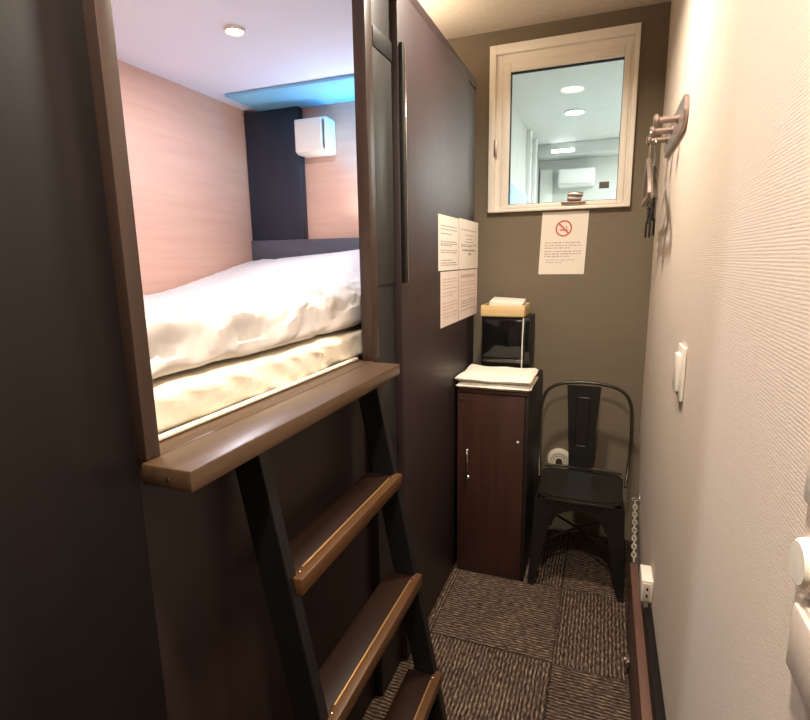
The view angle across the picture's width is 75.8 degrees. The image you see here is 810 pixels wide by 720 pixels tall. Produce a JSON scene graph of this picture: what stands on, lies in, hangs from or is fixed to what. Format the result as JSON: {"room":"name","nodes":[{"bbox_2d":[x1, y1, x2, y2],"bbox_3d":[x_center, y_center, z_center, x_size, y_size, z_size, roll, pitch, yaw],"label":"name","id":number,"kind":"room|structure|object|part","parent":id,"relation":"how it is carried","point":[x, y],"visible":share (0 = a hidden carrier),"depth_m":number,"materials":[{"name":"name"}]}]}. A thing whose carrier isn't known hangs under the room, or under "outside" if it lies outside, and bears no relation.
{"room":"hotel room","nodes":[
{"label":"hotel room","id":0,"kind":"room"},
{"bbox_2d":[117,59,252,294],"bbox_3d":[-1.191,-0.530,1.786,0.040,1.105,2.220,3,12,21],"label":"wall","id":1,"kind":"structure","parent":0,"point":[186,147],"depth_m":2.28,"materials":[{"name":"pink wood"}]},
{"bbox_2d":[0,0,375,719],"bbox_3d":[-0.644,0.286,0.339,0.068,2.430,3.260,3,12,21],"label":"wall","id":2,"kind":"structure","parent":0,"point":[79,640],"depth_m":0.74,"materials":[{"name":"black laminate"}]},
{"bbox_2d":[82,0,159,460],"bbox_3d":[-0.427,-0.404,0.722,0.050,1.135,0.028,3,12,21],"label":"trim","id":3,"kind":"structure","parent":2,"relation":"attached to","point":[98,17],"depth_m":0.75,"materials":[{"name":"brown wood"}]},
{"bbox_2d":[137,360,399,492],"bbox_3d":[-0.232,0.099,1.191,0.152,0.035,0.872,3,12,21],"label":"ledge","id":4,"kind":"object","parent":2,"relation":"attached to","point":[188,460],"visible":0.89,"depth_m":0.97,"materials":[{"name":"brown wood"}]},
{"bbox_2d":[352,0,379,359],"bbox_3d":[-0.114,-0.561,1.519,0.038,1.135,0.048,3,12,21],"label":"trim","id":5,"kind":"structure","parent":2,"relation":"attached to","point":[361,9],"depth_m":1.51,"materials":[{"name":"brown wood"}]},
{"bbox_2d":[409,0,475,89],"bbox_3d":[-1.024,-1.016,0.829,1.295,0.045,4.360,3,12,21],"label":"trim","id":6,"kind":"structure","parent":2,"relation":"attached to","point":[415,3],"depth_m":2.06,"materials":[{"name":"brown laminate"}]},
{"bbox_2d":[111,0,353,111],"bbox_3d":[-0.709,-1.064,1.494,1.090,0.040,2.220,3,12,21],"label":"ceiling","id":7,"kind":"structure","parent":0,"point":[185,43],"depth_m":1.80,"materials":[{"name":"white paint"}]},
{"bbox_2d":[223,24,245,36],"bbox_3d":[-0.559,-1.081,1.707,0.070,0.012,0.070,3,12,21],"label":"recessed light","id":8,"kind":"object","parent":7,"relation":"in","point":[234,30],"visible":1,"depth_m":1.70,"materials":[{"name":"white plastic"}]},
{"bbox_2d":[225,74,354,110],"bbox_3d":[-0.322,-1.201,2.325,0.955,0.014,0.289,3,12,21],"label":"ceiling panel","id":9,"kind":"object","parent":7,"relation":"attached to","point":[340,89],"visible":0.42,"depth_m":2.35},
{"bbox_2d":[163,355,362,439],"bbox_3d":[-0.693,0.028,1.703,1.010,0.045,2.140,3,12,21],"label":"deck","id":10,"kind":"object","parent":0,"point":[358,357],"depth_m":1.71,"materials":[{"name":"beige paint"}]},
{"bbox_2d":[152,323,362,440],"bbox_3d":[-0.678,-0.039,1.662,1.042,0.100,2.056,3,12,21],"label":"mattress","id":11,"kind":"object","parent":10,"relation":"on","point":[187,399],"visible":0.28,"depth_m":1.14,"materials":[{"name":"beige fabric"}]},
{"bbox_2d":[143,249,361,379],"bbox_3d":[-0.693,-0.224,1.631,1.017,0.272,2.056,3,12,21],"label":"duvet","id":12,"kind":"object","parent":11,"relation":"on","point":[250,307],"visible":0.52,"depth_m":1.35,"materials":[{"name":"white fabric"}]},
{"bbox_2d":[251,238,358,260],"bbox_3d":[-0.314,-0.392,2.608,1.024,0.425,0.057,3,12,21],"label":"headboard","id":13,"kind":"object","parent":10,"relation":"on","point":[270,249],"visible":0.24,"depth_m":2.63,"materials":[{"name":"laminate"}]},
{"bbox_2d":[248,101,358,238],"bbox_3d":[-0.294,-0.698,2.594,1.050,1.105,0.040,3,12,21],"label":"wall","id":14,"kind":"structure","parent":0,"point":[331,181],"depth_m":2.56,"materials":[{"name":"pink wood"}]},
{"bbox_2d":[244,106,308,240],"bbox_3d":[-0.649,-0.727,2.679,0.313,1.039,0.045,3,12,21],"label":"wall panel","id":15,"kind":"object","parent":14,"relation":"attached to","point":[276,172],"depth_m":2.62,"materials":[{"name":"blue laminate"}]},
{"bbox_2d":[294,116,335,157],"bbox_3d":[-0.431,-1.068,2.493,0.175,0.163,0.108,3,12,21],"label":"vent box","id":16,"kind":"object","parent":14,"relation":"attached to","point":[315,136],"visible":1,"depth_m":2.45,"materials":[{"name":"white plastic"}]},
{"bbox_2d":[362,527,632,719],"bbox_3d":[-0.465,1.381,1.227,2.315,0.060,4.620,3,12,21],"label":"floor","id":17,"kind":"structure","parent":0,"point":[554,647],"depth_m":2.14,"materials":[{"name":"carpet"}]},
{"bbox_2d":[235,386,446,719],"bbox_3d":[-0.103,0.698,1.379,0.298,1.213,0.604,3,12,21],"label":"ladder","id":18,"kind":"object","parent":17,"relation":"on","point":[287,570],"visible":0.94,"depth_m":1.29,"materials":[{"name":"black paint"}]},
{"bbox_2d":[368,0,401,695],"bbox_3d":[-0.077,0.030,1.750,0.043,2.385,0.187,3,12,21],"label":"wall pier","id":19,"kind":"object","parent":17,"relation":"on","point":[382,563],"visible":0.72,"depth_m":1.69,"materials":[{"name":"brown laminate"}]},
{"bbox_3d":[-0.071,-0.615,1.624,0.006,0.750,0.170,3,12,21],"label":"plate","id":20,"kind":"part","parent":19,"relation":"part of","materials":[{"name":"metal"}]},
{"bbox_2d":[390,0,468,659],"bbox_3d":[0.139,-0.071,2.249,0.069,2.380,0.918,3,12,21],"label":"partition wall","id":21,"kind":"structure","parent":19,"relation":"attached to","point":[430,90],"depth_m":2.03,"materials":[{"name":"brown laminate"}]},
{"bbox_3d":[-0.008,-0.633,1.710,0.018,0.750,0.016,3,12,21],"label":"handle","id":22,"kind":"part","parent":21,"relation":"part of","materials":[{"name":"black plastic"}]},
{"bbox_2d":[438,214,458,270],"bbox_3d":[0.193,-0.509,2.273,0.001,0.230,0.320,3,12,21],"label":"notice sheet","id":23,"kind":"object","parent":21,"relation":"attached to","point":[448,227],"visible":1,"depth_m":2.26,"materials":[{"name":"paper"}]},
{"bbox_2d":[440,271,458,328],"bbox_3d":[0.202,-0.277,2.332,0.001,0.238,0.290,3,12,21],"label":"notice sheet","id":24,"kind":"object","parent":21,"relation":"attached to","point":[449,280],"visible":1,"depth_m":2.31,"materials":[{"name":"paper"}]},
{"bbox_2d":[459,269,476,319],"bbox_3d":[0.323,-0.339,2.644,0.001,0.238,0.378,3,12,21],"label":"notice sheet","id":25,"kind":"object","parent":21,"relation":"attached to","point":[467,278],"visible":1,"depth_m":2.63,"materials":[{"name":"paper"}]},
{"bbox_2d":[459,218,477,268],"bbox_3d":[0.321,-0.577,2.604,0.001,0.235,0.388,3,12,21],"label":"notice sheet","id":26,"kind":"object","parent":21,"relation":"attached to","point":[468,230],"visible":1,"depth_m":2.58,"materials":[{"name":"paper"}]},
{"bbox_2d":[467,83,475,367],"bbox_3d":[0.313,-0.169,2.760,0.065,2.385,0.175,3,12,21],"label":"trim","id":27,"kind":"structure","parent":17,"relation":"on","point":[472,93],"depth_m":2.61,"materials":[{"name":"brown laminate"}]},
{"bbox_2d":[457,370,542,581],"bbox_3d":[0.507,0.563,2.749,0.336,0.946,0.601,3,12,21],"label":"base cabinet","id":28,"kind":"object","parent":17,"relation":"on","point":[498,479],"visible":0.98,"depth_m":2.51,"materials":[{"name":"brown wood"}]},
{"bbox_3d":[0.299,0.490,2.508,0.012,0.123,0.037,2,11,13],"label":"handle","id":29,"kind":"part","parent":28,"relation":"part of","materials":[{"name":"silver metal"}]},
{"bbox_2d":[455,364,538,392],"bbox_3d":[0.453,0.086,2.534,0.358,0.073,0.296,3,12,21],"label":"folded towel","id":30,"kind":"object","parent":28,"relation":"on","point":[510,379],"visible":1,"depth_m":2.44,"materials":[{"name":"white fabric"}]},
{"bbox_2d":[481,313,534,367],"bbox_3d":[0.557,-0.086,2.786,0.254,0.312,0.233,3,12,21],"label":"box","id":31,"kind":"object","parent":28,"relation":"on","point":[501,346],"visible":0.7,"depth_m":2.68,"materials":[{"name":"glass"}]},
{"bbox_3d":[0.506,-0.107,2.681,0.210,0.198,0.012,3,12,21],"label":"panel","id":32,"kind":"part","parent":31,"relation":"part of","materials":[{"name":"black glass"}]},
{"bbox_2d":[481,302,529,317],"bbox_3d":[0.532,-0.267,2.743,0.220,0.058,0.215,3,12,21],"label":"wooden tray","id":33,"kind":"object","parent":31,"relation":"on","point":[487,310],"visible":0.91,"depth_m":2.65,"materials":[{"name":"brown wood"}]},
{"bbox_2d":[489,297,525,305],"bbox_3d":[0.541,-0.287,2.743,0.178,0.082,0.170,3,12,21],"label":"paper stack","id":34,"kind":"object","parent":33,"relation":"in","point":[505,301],"visible":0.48,"depth_m":2.69,"materials":[{"name":"white paper"}]},
{"bbox_2d":[521,318,523,367],"bbox_3d":[0.597,-0.060,2.643,0.010,0.306,0.009,3,12,21],"label":"cable","id":35,"kind":"object","parent":31,"relation":"hanging from","point":[523,318],"visible":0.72,"depth_m":2.64,"materials":[{"name":"plastic"}]},
{"bbox_2d":[527,381,633,602],"bbox_3d":[0.872,0.598,2.577,0.461,0.930,0.472,3,12,21],"label":"metal chair","id":36,"kind":"object","parent":17,"relation":"on","point":[597,495],"visible":1,"depth_m":2.55,"materials":[{"name":"black metal"}]},
{"bbox_3d":[0.664,0.863,2.517,0.112,0.438,0.116,3,12,21],"label":"leg","id":37,"kind":"part","parent":36,"relation":"part of","materials":[{"name":"black paint"}]},
{"bbox_3d":[0.865,0.619,2.561,0.396,0.016,0.383,3,12,21],"label":"seat","id":38,"kind":"part","parent":36,"relation":"part of","materials":[{"name":"black paint"}]},
{"bbox_3d":[0.927,0.568,2.717,0.382,0.017,0.030,3,12,21],"label":"rail","id":39,"kind":"part","parent":36,"relation":"part of","materials":[{"name":"black metal"}]},
{"bbox_3d":[0.909,0.362,2.639,0.461,0.492,0.165,3,12,21],"label":"frame","id":40,"kind":"part","parent":36,"relation":"part of","materials":[{"name":"black metal"}]},
{"bbox_3d":[0.963,0.880,2.405,0.112,0.438,0.116,3,12,21],"label":"leg","id":41,"kind":"part","parent":36,"relation":"part of","materials":[{"name":"black paint"}]},
{"bbox_2d":[510,106,539,202],"bbox_3d":[0.906,-1.141,4.506,0.100,1.820,3.280,3,12,21],"label":"wall","id":42,"kind":"structure","parent":0,"point":[518,130],"depth_m":4.48,"materials":[{"name":"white paint"}]},
{"bbox_2d":[510,184,526,203],"bbox_3d":[0.976,-1.322,4.487,0.025,0.287,0.907,3,12,21],"label":"lattice window","id":43,"kind":"structure","parent":42,"relation":"in","point":[517,196],"depth_m":4.34,"materials":[{"name":"glass"}]},
{"bbox_2d":[526,130,532,203],"bbox_3d":[1.176,-1.241,5.008,0.040,1.820,0.070,3,12,21],"label":"trim","id":44,"kind":"structure","parent":42,"relation":"attached to","point":[529,132],"depth_m":4.87,"materials":[{"name":"white paint"}]},
{"bbox_2d":[531,139,537,202],"bbox_3d":[1.318,-1.314,5.375,0.040,1.820,0.070,3,12,21],"label":"trim","id":45,"kind":"structure","parent":42,"relation":"attached to","point":[535,141],"depth_m":5.23,"materials":[{"name":"white paint"}]},
{"bbox_2d":[418,0,671,144],"bbox_3d":[0.374,-1.629,2.096,2.950,0.100,7.900,3,12,21],"label":"ceiling","id":46,"kind":"structure","parent":0,"point":[540,99],"depth_m":3.44,"materials":[{"name":"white paint"}]},
{"bbox_2d":[563,108,585,115],"bbox_3d":[1.382,-2.017,4.236,0.180,0.012,0.180,3,12,21],"label":"recessed light","id":47,"kind":"object","parent":46,"relation":"in","point":[571,112],"visible":1,"depth_m":4.23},
{"bbox_2d":[446,1,670,540],"bbox_3d":[0.249,-0.387,3.066,2.165,2.700,0.100,3,12,21],"label":"wall","id":48,"kind":"structure","parent":0,"point":[592,325],"depth_m":2.77,"materials":[{"name":"brown paint"}]},
{"bbox_2d":[547,448,567,468],"bbox_3d":[0.872,0.569,2.941,0.136,0.136,0.030,3,12,21],"label":"vent cap","id":49,"kind":"object","parent":48,"relation":"attached to","point":[558,455],"visible":0.67,"depth_m":2.93,"materials":[{"name":"beige paint"}]},
{"bbox_2d":[538,210,588,273],"bbox_3d":[0.833,-0.615,2.739,0.245,0.322,0.002,3,12,21],"label":"notice","id":50,"kind":"object","parent":48,"relation":"attached to","point":[563,234],"visible":1,"depth_m":2.74,"materials":[{"name":"paper"}]},
{"bbox_2d":[488,22,641,212],"bbox_3d":[0.782,-1.189,2.640,0.711,0.825,0.111,3,12,21],"label":"window","id":51,"kind":"structure","parent":48,"relation":"in","point":[622,42],"depth_m":2.60,"materials":[{"name":"beige wood"}]},
{"bbox_2d":[538,155,617,202],"bbox_3d":[2.289,-1.382,5.656,1.650,1.820,0.100,3,12,21],"label":"wall","id":52,"kind":"structure","parent":0,"point":[606,167],"depth_m":5.61,"materials":[{"name":"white paint"}]},
{"bbox_2d":[539,170,552,202],"bbox_3d":[1.571,-1.299,5.863,0.130,1.600,0.060,3,12,21],"label":"trim","id":53,"kind":"structure","parent":52,"relation":"attached to","point":[546,176],"depth_m":5.72,"materials":[{"name":"white paint"}]},
{"bbox_2d":[558,167,595,187],"bbox_3d":[1.832,-1.943,5.550,0.370,0.175,0.215,3,12,21],"label":"air conditioner","id":54,"kind":"object","parent":52,"relation":"attached to","point":[576,177],"visible":1,"depth_m":5.47,"materials":[{"name":"white plastic"}]},
{"bbox_2d":[537,138,618,161],"bbox_3d":[2.205,-2.181,5.312,1.650,0.120,0.300,3,12,21],"label":"trim","id":55,"kind":"structure","parent":52,"relation":"attached to","point":[601,147],"depth_m":5.34,"materials":[{"name":"white paint"}]},
{"bbox_2d":[551,148,574,153],"bbox_3d":[1.627,-2.155,5.357,0.240,0.040,0.038,3,12,21],"label":"wall lamp","id":56,"kind":"object","parent":55,"relation":"attached to","point":[566,150],"visible":1,"depth_m":5.34,"materials":[{"name":"white plastic"}]},
{"bbox_2d":[632,0,809,719],"bbox_3d":[0.512,0.083,0.592,0.120,2.700,4.620,3,12,21],"label":"wall","id":57,"kind":"structure","parent":0,"point":[722,469],"depth_m":0.93,"materials":[{"name":"beige paint"}]},
{"bbox_2d":[631,494,639,563],"bbox_3d":[1.054,0.759,2.376,0.039,0.123,0.474,4,12,22],"label":"chain","id":58,"kind":"object","parent":57,"relation":"attached to","point":[633,553],"visible":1,"depth_m":2.37,"materials":[{"name":"metal"}]},
{"bbox_2d":[623,563,652,719],"bbox_3d":[0.661,1.143,1.463,0.048,0.286,1.644,3,12,21],"label":"board","id":59,"kind":"object","parent":57,"relation":"attached to","point":[635,658],"visible":1,"depth_m":1.78,"materials":[{"name":"brown wood"}]},
{"bbox_3d":[0.671,1.146,1.460,0.026,0.281,1.640,3,12,21],"label":"panel","id":60,"kind":"part","parent":59,"relation":"part of","materials":[{"name":"brown wood"}]},
{"bbox_2d":[639,564,652,602],"bbox_3d":[0.874,0.810,1.886,0.038,0.083,0.112,3,12,21],"label":"wall socket","id":61,"kind":"object","parent":57,"relation":"attached to","point":[645,574],"visible":1,"depth_m":1.84,"materials":[{"name":"white plastic"}]},
{"bbox_2d":[643,583,650,600],"bbox_3d":[0.855,0.822,1.838,0.023,0.066,0.004,3,12,21],"label":"outlet","id":62,"kind":"object","parent":61,"relation":"attached to","point":[646,586],"depth_m":1.84,"materials":[{"name":"white plastic"}]},
{"bbox_2d":[643,607,665,719],"bbox_3d":[0.632,1.153,1.280,0.026,0.335,1.280,3,12,21],"label":"baseboard","id":63,"kind":"structure","parent":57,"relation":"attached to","point":[656,694],"depth_m":1.57,"materials":[{"name":"black laminate"}]},
{"bbox_2d":[646,94,689,157],"bbox_3d":[0.951,-0.842,1.913,0.088,0.105,0.629,3,12,21],"label":"hook rail","id":64,"kind":"object","parent":57,"relation":"attached to","point":[678,122],"visible":0.98,"depth_m":1.79,"materials":[{"name":"brown wood"}]},
{"bbox_2d":[641,131,652,206],"bbox_3d":[0.924,-0.733,1.973,0.018,0.266,0.398,3,12,21],"label":"clothes hanger","id":65,"kind":"object","parent":64,"relation":"hanging from","point":[647,188],"visible":1,"depth_m":1.93,"materials":[{"name":"brown wood"}]},
{"bbox_3d":[0.925,-0.684,1.982,0.018,0.165,0.398,3,12,21],"label":"arm frame","id":66,"kind":"part","parent":65,"relation":"part of","materials":[{"name":"brown metal"}]},
{"bbox_2d":[644,138,657,237],"bbox_3d":[1.013,-0.704,2.129,0.022,0.386,0.398,3,12,21],"label":"clothes hanger","id":67,"kind":"object","parent":64,"relation":"hanging from","point":[650,206],"visible":0.9,"depth_m":2.04,"materials":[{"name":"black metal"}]},
{"bbox_3d":[1.013,-0.713,2.127,0.018,0.165,0.398,3,12,21],"label":"arm frame","id":68,"kind":"part","parent":67,"relation":"part of","materials":[{"name":"grey metal"}]},
{"bbox_2d":[672,343,686,401],"bbox_3d":[0.764,0.032,1.452,0.020,0.148,0.105,3,12,21],"label":"light switch","id":69,"kind":"object","parent":57,"relation":"attached to","point":[680,357],"visible":1,"depth_m":1.42,"materials":[{"name":"white plastic"}]},
{"bbox_2d":[786,537,809,715],"bbox_3d":[0.399,0.263,0.510,0.015,0.150,0.125,3,12,21],"label":"wall phone","id":70,"kind":"object","parent":57,"relation":"attached to","point":[798,650],"depth_m":0.52,"materials":[{"name":"beige plastic"}]},
{"bbox_3d":[0.400,0.296,0.507,0.008,0.085,0.107,3,12,21],"label":"plate","id":71,"kind":"part","parent":70,"relation":"part of","materials":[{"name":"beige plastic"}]},
{"bbox_2d":[803,453,809,506],"bbox_3d":[0.401,0.108,0.481,0.008,0.105,0.128,3,12,21],"label":"wall plate","id":72,"kind":"object","parent":57,"relation":"attached to","point":[806,497],"visible":1,"depth_m":0.54,"materials":[{"name":"white plastic"}]}
]}

